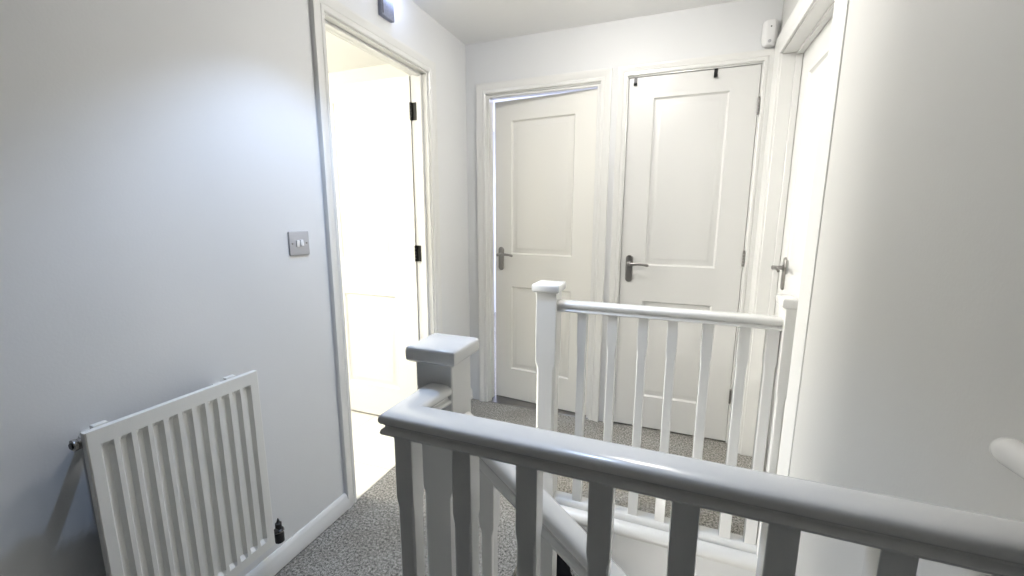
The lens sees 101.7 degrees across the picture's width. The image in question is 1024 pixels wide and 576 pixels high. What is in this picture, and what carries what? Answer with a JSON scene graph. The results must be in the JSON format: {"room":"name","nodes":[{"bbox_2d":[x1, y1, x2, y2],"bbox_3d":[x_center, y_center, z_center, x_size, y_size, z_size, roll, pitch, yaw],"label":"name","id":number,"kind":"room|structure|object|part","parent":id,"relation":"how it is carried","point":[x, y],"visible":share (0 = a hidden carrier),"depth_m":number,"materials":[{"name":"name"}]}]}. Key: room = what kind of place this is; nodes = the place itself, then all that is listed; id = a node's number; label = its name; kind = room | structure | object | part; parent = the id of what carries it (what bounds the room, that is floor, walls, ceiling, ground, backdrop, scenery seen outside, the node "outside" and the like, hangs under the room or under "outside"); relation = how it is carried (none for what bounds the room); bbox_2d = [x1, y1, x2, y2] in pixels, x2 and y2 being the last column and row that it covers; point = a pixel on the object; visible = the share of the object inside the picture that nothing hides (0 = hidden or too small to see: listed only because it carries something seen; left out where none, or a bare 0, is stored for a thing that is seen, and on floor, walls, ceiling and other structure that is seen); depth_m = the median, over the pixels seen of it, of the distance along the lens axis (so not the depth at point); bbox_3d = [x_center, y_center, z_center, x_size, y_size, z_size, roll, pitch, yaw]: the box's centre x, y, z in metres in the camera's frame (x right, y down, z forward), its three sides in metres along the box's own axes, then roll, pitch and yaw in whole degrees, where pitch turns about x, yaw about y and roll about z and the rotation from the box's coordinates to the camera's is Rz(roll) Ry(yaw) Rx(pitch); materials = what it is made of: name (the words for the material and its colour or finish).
{"room":"stair landing","nodes":[
{"label":"stair landing","id":0,"kind":"room"},
{"bbox_2d":[0,0,469,575],"bbox_3d":[-1.167,1.385,0.867,0.100,5.083,4.800,4,10,21],"label":"wall","id":1,"kind":"structure","parent":0,"point":[159,159],"depth_m":1.09,"materials":[{"name":"paint"}]},
{"bbox_2d":[68,370,284,575],"bbox_3d":[-0.888,0.587,1.174,0.104,0.637,0.477,4,10,21],"label":"radiator","id":2,"kind":"object","parent":1,"relation":"attached to","point":[179,486],"visible":1,"depth_m":1.10,"materials":[{"name":"white metal"}]},
{"bbox_2d":[245,493,349,575],"bbox_3d":[-1.328,1.187,0.244,0.018,0.073,3.402,4,10,21],"label":"baseboard","id":3,"kind":"structure","parent":1,"relation":"attached to","point":[271,565],"depth_m":1.58,"materials":[{"name":"white wood"}]},
{"bbox_2d":[288,231,309,255],"bbox_3d":[-0.762,-0.161,1.496,0.011,0.086,0.086,4,10,21],"label":"light switch","id":4,"kind":"object","parent":1,"relation":"attached to","point":[298,241],"visible":1,"depth_m":1.49,"materials":[{"name":"grey plastic"}]},
{"bbox_2d":[329,76,421,414],"bbox_3d":[-0.852,-0.165,2.475,0.716,1.978,0.092,4,10,21],"label":"door","id":5,"kind":"structure","parent":1,"relation":"in","point":[380,254],"depth_m":2.44,"materials":[{"name":"white wood"}]},
{"bbox_2d":[309,0,442,509],"bbox_3d":[-0.564,-0.117,2.014,0.018,2.057,0.822,4,10,21],"label":"trim","id":6,"kind":"structure","parent":1,"relation":"attached to","point":[337,10],"depth_m":1.70,"materials":[{"name":"white wood"}]},
{"bbox_2d":[324,12,434,339],"bbox_3d":[-0.619,-0.097,2.039,0.100,2.010,0.729,4,10,21],"label":"trim","id":7,"kind":"structure","parent":1,"relation":"attached to","point":[418,76],"depth_m":2.25,"materials":[{"name":"white wood"}]},
{"bbox_2d":[378,0,393,22],"bbox_3d":[-0.547,-1.255,1.831,0.034,0.133,0.092,4,10,21],"label":"wall sensor","id":8,"kind":"object","parent":1,"relation":"attached to","point":[385,7],"visible":1,"depth_m":1.83,"materials":[{"name":"grey plastic"}]},
{"bbox_2d":[328,64,495,312],"bbox_3d":[-0.837,-0.328,3.165,4.864,2.483,5.800,4,10,21],"label":"wall","id":9,"kind":"structure","parent":0,"point":[386,71],"depth_m":2.96,"materials":[{"name":"white paint"}]},
{"bbox_2d":[559,504,757,571],"bbox_3d":[0.558,1.006,1.712,0.784,0.056,0.082,4,10,21],"label":"trim","id":10,"kind":"structure","parent":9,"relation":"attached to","point":[710,551],"depth_m":1.66,"materials":[{"name":"white wood"}]},
{"bbox_2d":[579,525,755,575],"bbox_3d":[0.553,1.153,1.737,0.866,0.255,0.021,4,10,21],"label":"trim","id":11,"kind":"structure","parent":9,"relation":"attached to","point":[634,557],"depth_m":1.72,"materials":[{"name":"paint"}]},
{"bbox_2d":[274,312,751,575],"bbox_3d":[-1.136,0.957,2.414,4.804,0.202,7.600,4,10,21],"label":"floor","id":12,"kind":"structure","parent":0,"point":[365,540],"depth_m":1.83,"materials":[{"name":"carpet"}]},
{"bbox_2d":[532,280,797,556],"bbox_3d":[0.534,0.759,1.713,0.932,1.540,0.115,4,10,21],"label":"balustrade","id":13,"kind":"object","parent":12,"relation":"on","point":[779,330],"visible":0.8,"depth_m":1.60,"materials":[{"name":"white wood"}]},
{"bbox_3d":[0.153,0.626,1.840,0.087,1.257,0.087,4,10,21],"label":"newel post","id":14,"kind":"part","parent":13,"relation":"part of","materials":[{"name":"white wood"}]},
{"bbox_3d":[0.566,0.961,1.735,0.799,0.028,0.062,4,10,21],"label":"rail","id":15,"kind":"part","parent":13,"relation":"part of","materials":[{"name":"white wood"}]},
{"bbox_3d":[0.568,0.097,1.587,0.800,0.044,0.065,4,10,21],"label":"handrail","id":16,"kind":"part","parent":13,"relation":"part of","materials":[{"name":"white wood"}]},
{"bbox_3d":[0.948,0.802,1.557,0.034,1.510,0.087,4,10,21],"label":"newel post","id":17,"kind":"part","parent":13,"relation":"part of","materials":[{"name":"white wood"}]},
{"bbox_2d":[378,333,1023,575],"bbox_3d":[0.194,0.813,0.826,0.930,1.331,0.281,4,10,21],"label":"balustrade","id":18,"kind":"object","parent":12,"relation":"on","point":[439,447],"visible":1,"depth_m":0.62,"materials":[{"name":"white wood"}]},
{"bbox_3d":[-0.155,0.789,1.047,0.089,1.301,0.089,4,10,21],"label":"newel post","id":19,"kind":"part","parent":18,"relation":"part of","materials":[{"name":"white wood"}]},
{"bbox_3d":[0.399,1.625,1.404,0.852,0.971,0.843,4,10,21],"label":"staircase","id":20,"kind":"structure","parent":12,"relation":"attached to","visible":0},
{"bbox_2d":[465,411,627,575],"bbox_3d":[0.244,1.067,0.937,0.759,1.538,0.065,4,10,21],"label":"balustrade","id":21,"kind":"object","parent":20,"relation":"on","point":[561,535],"visible":0.6,"depth_m":0.90,"materials":[{"name":"white wood"}]},
{"bbox_2d":[556,554,571,575],"bbox_3d":[0.201,1.132,1.665,0.088,0.112,0.265,-1,10,-9],"label":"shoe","id":22,"kind":"object","parent":20,"relation":"on","point":[563,569],"visible":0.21,"depth_m":1.66,"materials":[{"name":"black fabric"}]},
{"bbox_2d":[325,0,740,131],"bbox_3d":[-1.166,-1.433,1.963,4.764,0.100,7.700,4,10,21],"label":"ceiling","id":23,"kind":"structure","parent":0,"point":[470,21],"depth_m":2.17,"materials":[{"name":"white paint"}]},
{"bbox_2d":[465,0,783,420],"bbox_3d":[0.504,1.072,2.714,1.664,5.083,0.100,4,10,21],"label":"wall","id":24,"kind":"structure","parent":0,"point":[730,27],"depth_m":2.29,"materials":[{"name":"paint"}]},
{"bbox_2d":[489,396,587,418],"bbox_3d":[0.176,0.888,2.809,0.682,0.193,0.104,4,10,21],"label":"trim","id":25,"kind":"structure","parent":24,"relation":"attached to","point":[496,399],"depth_m":2.83,"materials":[{"name":"white wood"}]},
{"bbox_2d":[476,68,612,421],"bbox_3d":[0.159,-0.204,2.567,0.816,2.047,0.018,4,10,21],"label":"trim","id":26,"kind":"structure","parent":24,"relation":"attached to","point":[604,76],"depth_m":2.50,"materials":[{"name":"white wood"}]},
{"bbox_2d":[495,88,597,414],"bbox_3d":[0.184,-0.178,2.636,0.674,1.956,0.092,5,11,27],"label":"door","id":27,"kind":"structure","parent":24,"relation":"in","point":[545,146],"depth_m":2.61,"materials":[{"name":"white wood"}]},
{"bbox_3d":[-0.072,-0.196,2.774,0.041,0.154,0.010,5,11,27],"label":"handle","id":28,"kind":"part","parent":27,"relation":"part of","materials":[{"name":"silver metal"}]},
{"bbox_3d":[-0.041,-0.217,2.727,0.121,0.026,0.056,5,11,27],"label":"lever","id":29,"kind":"part","parent":27,"relation":"part of","materials":[{"name":"silver metal"}]},
{"bbox_2d":[613,64,761,440],"bbox_3d":[0.917,-0.128,2.285,0.627,1.976,0.091,4,10,21],"label":"door","id":30,"kind":"structure","parent":24,"relation":"in","point":[691,135],"depth_m":2.26,"materials":[{"name":"white wood"}]},
{"bbox_3d":[0.671,-0.112,2.391,0.041,0.154,0.010,4,10,21],"label":"handle","id":31,"kind":"part","parent":30,"relation":"part of","materials":[{"name":"silver metal"}]},
{"bbox_2d":[634,77,637,85],"bbox_3d":[0.666,-1.103,2.239,0.017,0.045,0.057,4,10,21],"label":"hook","id":32,"kind":"object","parent":30,"relation":"hanging from","point":[635,78],"visible":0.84,"depth_m":2.22,"materials":[{"name":"black metal"}]},
{"bbox_3d":[0.707,-0.133,2.348,0.121,0.026,0.056,4,10,21],"label":"lever","id":33,"kind":"part","parent":30,"relation":"part of","materials":[{"name":"silver metal"}]},
{"bbox_2d":[714,68,717,77],"bbox_3d":[1.027,-1.078,2.101,0.017,0.045,0.057,4,10,21],"label":"hook","id":34,"kind":"object","parent":30,"relation":"hanging from","point":[716,69],"visible":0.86,"depth_m":2.09,"materials":[{"name":"black metal"}]},
{"bbox_2d":[603,48,774,442],"bbox_3d":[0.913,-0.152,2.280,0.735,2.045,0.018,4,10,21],"label":"trim","id":35,"kind":"structure","parent":24,"relation":"attached to","point":[767,55],"depth_m":2.16,"materials":[{"name":"white wood"}]},
{"bbox_2d":[761,19,778,47],"bbox_3d":[1.217,-1.202,1.966,0.064,0.116,0.046,4,10,21],"label":"sensor","id":36,"kind":"object","parent":24,"relation":"attached to","point":[770,27],"visible":1,"depth_m":1.95,"materials":[{"name":"white plastic"}]},
{"bbox_2d":[740,0,1023,575],"bbox_3d":[0.477,1.497,0.240,0.100,5.083,4.800,4,10,21],"label":"wall","id":37,"kind":"structure","parent":0,"point":[913,365],"depth_m":0.73,"materials":[{"name":"paint"}]},
{"bbox_2d":[740,0,834,456],"bbox_3d":[1.138,-0.034,1.699,0.100,2.010,0.803,4,10,21],"label":"trim","id":38,"kind":"structure","parent":37,"relation":"attached to","point":[820,13],"depth_m":1.98,"materials":[{"name":"white wood"}]},
{"bbox_2d":[738,0,849,475],"bbox_3d":[1.081,-0.072,1.714,0.022,2.081,0.945,4,10,21],"label":"trim","id":39,"kind":"structure","parent":37,"relation":"attached to","point":[840,13],"depth_m":1.32,"materials":[{"name":"white wood"}]},
{"bbox_2d":[771,16,832,471],"bbox_3d":[1.158,-0.025,1.692,0.092,1.976,0.756,4,10,21],"label":"door","id":40,"kind":"structure","parent":37,"relation":"in","point":[815,57],"depth_m":1.77,"materials":[{"name":"white wood"}]},
{"bbox_3d":[1.221,-0.087,1.896,0.056,0.026,0.121,4,10,21],"label":"lever","id":41,"kind":"part","parent":40,"relation":"part of","materials":[{"name":"silver metal"}]},
{"bbox_3d":[1.260,-0.066,1.936,0.010,0.154,0.041,4,10,21],"label":"handle","id":42,"kind":"part","parent":40,"relation":"part of","materials":[{"name":"silver metal"}]},
{"bbox_2d":[989,437,1023,478],"bbox_3d":[0.435,0.246,0.094,0.036,0.108,0.894,4,10,21],"label":"wall handrail","id":43,"kind":"object","parent":37,"relation":"attached to","point":[1009,452],"visible":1,"depth_m":0.48,"materials":[{"name":"white wood"}]}
]}

